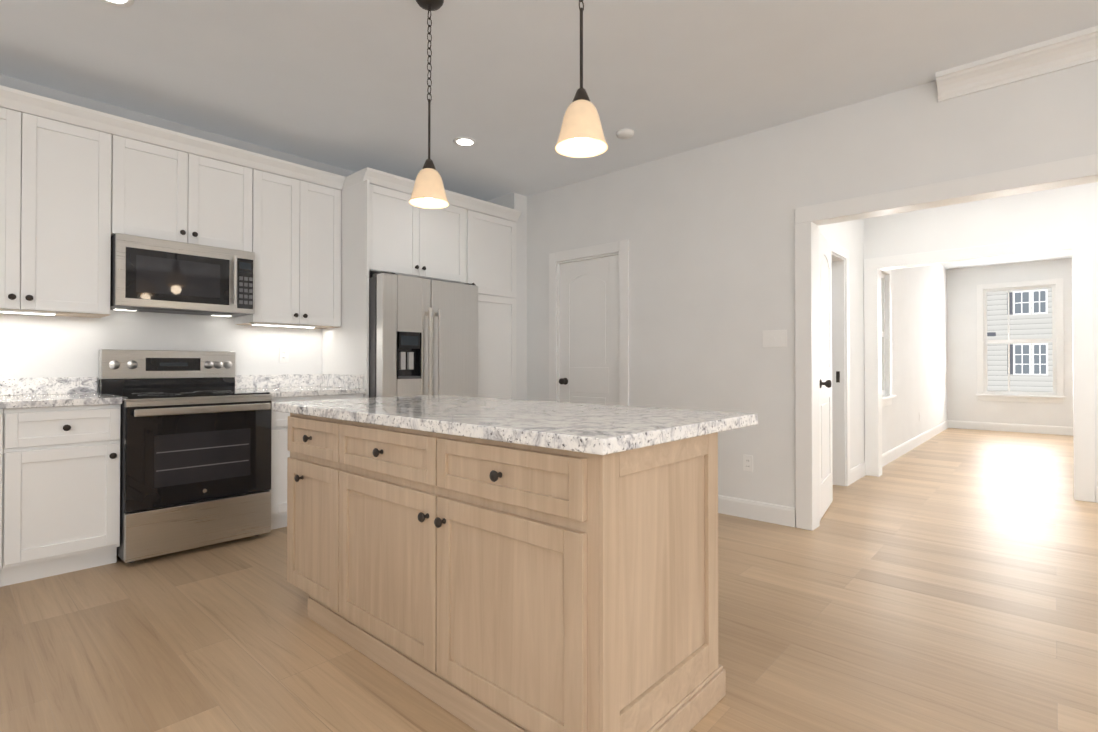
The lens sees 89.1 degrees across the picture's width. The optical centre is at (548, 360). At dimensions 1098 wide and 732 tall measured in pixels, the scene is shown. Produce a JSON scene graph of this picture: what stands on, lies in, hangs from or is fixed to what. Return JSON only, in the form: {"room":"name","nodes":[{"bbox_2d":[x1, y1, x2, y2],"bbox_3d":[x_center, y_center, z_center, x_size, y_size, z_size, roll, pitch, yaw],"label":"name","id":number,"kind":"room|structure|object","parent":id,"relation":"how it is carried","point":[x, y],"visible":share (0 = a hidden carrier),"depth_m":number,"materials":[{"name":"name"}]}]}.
{"room":"kitchen","nodes":[
{"label":"kitchen","id":0,"kind":"room"},
{"bbox_2d":[0,74,354,392],"bbox_3d":[-2.415,-0.246,4.021,0.120,2.740,9.920,0,-1,42],"label":"wall","id":1,"kind":"structure","parent":0,"point":[36,346],"depth_m":3.65,"materials":[{"name":"paint"}]},
{"bbox_2d":[0,377,97,396],"bbox_3d":[-3.427,0.148,2.795,0.020,0.099,1.828,0,-1,42],"label":"backsplash","id":2,"kind":"structure","parent":1,"relation":"attached to","point":[44,384],"depth_m":3.30,"materials":[{"name":"white stone"}]},
{"bbox_2d":[0,85,127,317],"bbox_3d":[-2.953,-0.847,3.101,0.322,1.155,0.898,0,-1,42],"label":"upper cabinet","id":3,"kind":"object","parent":1,"relation":"attached to","point":[80,186],"depth_m":3.11,"materials":[{"name":"white wood"}]},
{"bbox_2d":[0,309,55,314],"bbox_3d":[-2.771,-0.260,2.969,0.235,0.013,0.227,0,-1,42],"label":"under-cabinet light","id":4,"kind":"object","parent":3,"relation":"attached to","point":[54,313],"depth_m":3.03,"materials":[{"name":"white plastic"}]},
{"bbox_2d":[128,121,255,256],"bbox_3d":[-2.430,-1.080,3.679,0.322,0.678,0.778,0,-1,42],"label":"upper cabinet","id":5,"kind":"object","parent":1,"relation":"attached to","point":[182,188],"depth_m":3.57,"materials":[{"name":"white wood"}]},
{"bbox_2d":[110,233,254,316],"bbox_3d":[-2.387,-0.524,3.634,0.441,0.424,0.759,0,-1,42],"label":"microwave","id":6,"kind":"object","parent":5,"relation":"attached to","point":[154,275],"visible":1,"depth_m":3.48,"materials":[{"name":"metal"}]},
{"bbox_2d":[279,348,287,362],"bbox_3d":[-2.056,-0.039,4.322,0.007,0.116,0.070,0,-1,42],"label":"outlet","id":7,"kind":"object","parent":1,"relation":"attached to","point":[283,355],"visible":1,"depth_m":4.32,"materials":[{"name":"white plastic"}]},
{"bbox_2d":[235,153,343,328],"bbox_3d":[-1.972,-0.838,4.183,0.322,1.155,0.709,0,-1,42],"label":"upper cabinet","id":8,"kind":"object","parent":1,"relation":"attached to","point":[298,257],"depth_m":4.08,"materials":[{"name":"white wood"}]},
{"bbox_2d":[251,323,314,327],"bbox_3d":[-1.874,-0.252,3.959,0.238,0.013,0.471,0,-1,42],"label":"under-cabinet light","id":9,"kind":"object","parent":8,"relation":"attached to","point":[262,324],"depth_m":4.02,"materials":[{"name":"white plastic"}]},
{"bbox_2d":[341,167,465,286],"bbox_3d":[-1.283,-1.041,4.709,0.638,0.740,0.949,0,-1,42],"label":"upper cabinet","id":10,"kind":"object","parent":1,"relation":"attached to","point":[386,226],"depth_m":4.34,"materials":[{"name":"white wood"}]},
{"bbox_2d":[0,428,1097,731],"bbox_3d":[2.619,1.166,3.144,8.740,0.100,15.640,0,-1,42],"label":"floor","id":11,"kind":"structure","parent":0,"point":[944,580],"depth_m":2.31,"materials":[{"name":"brown wood"}]},
{"bbox_2d":[0,409,27,586],"bbox_3d":[-3.180,0.673,2.569,0.683,0.876,1.036,0,-1,42],"label":"base cabinet","id":12,"kind":"object","parent":11,"relation":"on","point":[13,422],"depth_m":2.71,"materials":[{"name":"white wood"}]},
{"bbox_2d":[24,405,120,581],"bbox_3d":[-2.741,0.677,3.053,0.683,0.876,0.518,0,-1,42],"label":"base cabinet","id":13,"kind":"object","parent":11,"relation":"on","point":[59,475],"depth_m":2.88,"materials":[{"name":"white wood"}]},
{"bbox_2d":[0,393,121,408],"bbox_3d":[-3.174,0.214,2.565,0.703,0.036,1.828,0,-1,42],"label":"countertop","id":14,"kind":"structure","parent":13,"relation":"on","point":[14,400],"depth_m":2.89,"materials":[{"name":"white stone"}]},
{"bbox_2d":[99,349,271,562],"bbox_3d":[-2.257,0.527,3.481,0.782,1.185,0.756,0,-1,42],"label":"range","id":15,"kind":"object","parent":11,"relation":"on","point":[195,449],"visible":0.98,"depth_m":3.28,"materials":[{"name":"metal"}]},
{"bbox_2d":[235,374,365,529],"bbox_3d":[-1.816,0.617,4.050,0.716,1.015,0.674,0,-1,42],"label":"base cabinet","id":16,"kind":"object","parent":11,"relation":"on","point":[292,387],"visible":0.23,"depth_m":3.80,"materials":[{"name":"white wood"}]},
{"bbox_2d":[369,272,477,397],"bbox_3d":[-1.179,0.247,4.581,0.895,1.762,0.905,0,-1,42],"label":"refrigerator","id":17,"kind":"object","parent":11,"relation":"on","point":[423,336],"visible":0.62,"depth_m":4.23,"materials":[{"name":"metal"}]},
{"bbox_2d":[462,196,517,398],"bbox_3d":[-0.752,-0.136,5.287,0.638,2.540,0.628,0,-1,42],"label":"tall cabinet","id":18,"kind":"object","parent":11,"relation":"on","point":[490,228],"depth_m":5.10,"materials":[{"name":"white wood"}]},
{"bbox_2d":[273,410,725,731],"bbox_3d":[-0.322,0.671,2.182,1.799,0.876,0.712,0,-1,42],"label":"kitchen island","id":19,"kind":"object","parent":11,"relation":"on","point":[481,564],"depth_m":1.65,"materials":[{"name":"brown wood"}]},
{"bbox_2d":[272,394,757,457],"bbox_3d":[-0.271,0.214,2.303,1.920,0.040,0.930,0,-1,42],"label":"island countertop","id":20,"kind":"structure","parent":19,"relation":"on","point":[609,429],"depth_m":1.85,"materials":[{"name":"white stone"}]},
{"bbox_2d":[0,0,1097,269],"bbox_3d":[2.619,-1.673,3.168,8.740,0.100,15.640,0,-1,42],"label":"ceiling","id":21,"kind":"structure","parent":0,"point":[342,84],"depth_m":3.07,"materials":[{"name":"paint"}]},
{"bbox_2d":[100,0,133,6],"bbox_3d":[-1.949,-1.626,2.477,0.172,0.007,0.172,0,-1,42],"label":"recessed light","id":22,"kind":"object","parent":21,"relation":"in","point":[123,3],"visible":1,"depth_m":2.53,"materials":[{"name":"white plastic"}]},
{"bbox_2d":[409,0,448,208],"bbox_3d":[-0.539,-1.166,2.510,0.180,0.924,0.180,0,-1,42],"label":"pendant light","id":23,"kind":"object","parent":21,"relation":"hanging from","point":[428,192],"visible":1,"depth_m":2.49,"materials":[{"name":"beige glass"}]},
{"bbox_2d":[453,137,476,146],"bbox_3d":[-0.621,-1.612,4.121,0.172,0.007,0.172,0,-1,42],"label":"recessed light","id":24,"kind":"object","parent":21,"relation":"in","point":[464,141],"visible":1,"depth_m":4.11,"materials":[{"name":"white plastic"}]},
{"bbox_2d":[555,0,607,157],"bbox_3d":[0.108,-1.171,1.869,0.180,0.924,0.180,0,-1,42],"label":"pendant light","id":25,"kind":"object","parent":21,"relation":"hanging from","point":[581,134],"visible":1,"depth_m":1.84,"materials":[{"name":"beige glass"}]},
{"bbox_2d":[616,128,634,138],"bbox_3d":[0.541,-1.601,3.958,0.132,0.032,0.132,0,-1,42],"label":"smoke detector","id":26,"kind":"object","parent":21,"relation":"attached to","point":[626,133],"visible":1,"depth_m":3.92,"materials":[{"name":"white plastic"}]},
{"bbox_2d":[487,61,1097,507],"bbox_3d":[2.467,-0.255,2.990,8.500,2.740,0.290,0,-1,42],"label":"wall","id":27,"kind":"structure","parent":0,"point":[707,231],"depth_m":3.98,"materials":[{"name":"paint"}]},
{"bbox_2d":[559,255,618,404],"bbox_3d":[0.339,0.114,4.949,0.672,2.020,0.107,0,-1,42],"label":"pantry door","id":28,"kind":"structure","parent":27,"relation":"in","point":[589,331],"depth_m":4.95,"materials":[{"name":"paint"}]},
{"bbox_2d":[549,240,628,405],"bbox_3d":[0.374,0.064,4.988,0.890,2.135,0.138,0,-1,42],"label":"door frame","id":29,"kind":"structure","parent":27,"relation":"attached to","point":[557,259],"depth_m":4.92,"materials":[{"name":"paint"}]},
{"bbox_2d":[743,455,752,471],"bbox_3d":[1.415,0.733,3.965,0.070,0.116,0.007,0,-1,42],"label":"outlet","id":30,"kind":"object","parent":27,"relation":"attached to","point":[747,462],"visible":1,"depth_m":3.96,"materials":[{"name":"white plastic"}]},
{"bbox_2d":[718,495,795,526],"bbox_3d":[1.159,1.060,4.189,1.335,0.130,0.014,0,-1,42],"label":"baseboard","id":31,"kind":"structure","parent":27,"relation":"attached to","point":[762,511],"depth_m":3.91,"materials":[{"name":"paint"}]},
{"bbox_2d":[763,330,786,346],"bbox_3d":[1.553,-0.148,3.841,0.166,0.116,0.016,0,-1,42],"label":"switch plate","id":32,"kind":"object","parent":27,"relation":"attached to","point":[774,338],"visible":1,"depth_m":3.84,"materials":[{"name":"white plastic"}]},
{"bbox_2d":[795,154,1097,530],"bbox_3d":[2.947,0.042,2.667,3.360,2.140,0.156,0,-1,42],"label":"trim","id":33,"kind":"structure","parent":27,"relation":"attached to","point":[809,220],"depth_m":3.67,"materials":[{"name":"paint"}]},
{"bbox_2d":[936,25,1097,101],"bbox_3d":[3.908,-1.571,1.657,4.560,0.130,0.106,0,-1,42],"label":"crown molding","id":34,"kind":"structure","parent":27,"relation":"attached to","point":[1073,49],"depth_m":2.94,"materials":[{"name":"paint"}]},
{"bbox_2d":[819,219,947,468],"bbox_3d":[4.237,-0.223,6.832,0.140,2.740,7.780,0,-1,42],"label":"wall","id":35,"kind":"structure","parent":0,"point":[919,333],"depth_m":6.90,"materials":[{"name":"paint"}]},
{"bbox_2d":[819,231,832,519],"bbox_3d":[2.061,0.107,4.129,0.205,2.020,0.703,0,-1,42],"label":"hall door","id":36,"kind":"structure","parent":35,"relation":"in","point":[825,373],"depth_m":4.12,"materials":[{"name":"paint"}]},
{"bbox_2d":[824,237,849,485],"bbox_3d":[2.389,0.063,4.793,0.138,2.135,0.900,0,-1,42],"label":"door frame","id":37,"kind":"structure","parent":35,"relation":"attached to","point":[840,357],"depth_m":5.04,"materials":[{"name":"paint"}]},
{"bbox_2d":[850,462,865,483],"bbox_3d":[2.932,1.069,5.297,0.014,0.130,0.590,0,-1,42],"label":"baseboard","id":38,"kind":"structure","parent":35,"relation":"attached to","point":[857,472],"depth_m":5.27,"materials":[{"name":"paint"}]},
{"bbox_2d":[881,270,896,406],"bbox_3d":[3.553,-0.272,5.981,0.130,1.545,0.930,0,-1,42],"label":"window","id":39,"kind":"structure","parent":35,"relation":"in","point":[887,400],"depth_m":6.24,"materials":[{"name":"paint"}]},
{"bbox_2d":[882,420,948,466],"bbox_3d":[5.058,1.089,7.612,0.014,0.130,5.456,0,-1,42],"label":"baseboard","id":40,"kind":"structure","parent":35,"relation":"attached to","point":[889,456],"depth_m":7.15,"materials":[{"name":"paint"}]},
{"bbox_2d":[863,182,1097,501],"bbox_3d":[4.736,-0.245,4.152,6.700,2.740,0.120,0,-1,42],"label":"wall","id":41,"kind":"structure","parent":0,"point":[1060,212],"depth_m":4.84,"materials":[{"name":"paint"}]},
{"bbox_2d":[864,233,1094,501],"bbox_3d":[3.772,0.065,5.024,1.626,2.135,0.156,0,-1,42],"label":"trim","id":42,"kind":"structure","parent":41,"relation":"attached to","point":[1080,247],"depth_m":4.63,"materials":[{"name":"paint"}]},
{"bbox_2d":[1096,486,1097,502],"bbox_3d":[5.752,1.051,3.130,3.835,0.130,0.014,0,-1,42],"label":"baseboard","id":43,"kind":"structure","parent":41,"relation":"attached to","point":[1096,486],"depth_m":4.41,"materials":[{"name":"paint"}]},
{"bbox_2d":[947,258,1072,426],"bbox_3d":[8.916,-0.214,7.921,5.570,2.740,0.120,0,-1,42],"label":"wall","id":44,"kind":"structure","parent":0,"point":[964,403],"depth_m":9.33,"materials":[{"name":"paint"}]},
{"bbox_2d":[949,420,1072,435],"bbox_3d":[8.916,1.091,7.820,5.450,0.130,0.014,0,-1,42],"label":"baseboard","id":45,"kind":"structure","parent":44,"relation":"attached to","point":[1041,429],"depth_m":9.06,"materials":[{"name":"paint"}]},
{"bbox_2d":[976,278,1065,402],"bbox_3d":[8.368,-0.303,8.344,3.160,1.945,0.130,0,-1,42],"label":"window","id":46,"kind":"structure","parent":44,"relation":"in","point":[1056,395],"depth_m":9.00,"materials":[{"name":"paint"}]},
{"label":"outside","id":47,"kind":"structure","parent":0,"visible":0},
{"bbox_2d":[987,288,1052,391],"bbox_3d":[13.166,-2.795,13.694,22.000,10.000,0.250,0,-1,42],"label":"neighbouring house","id":48,"kind":"structure","parent":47,"point":[1031,364],"depth_m":14.41,"materials":[{"name":"white"}]}
]}

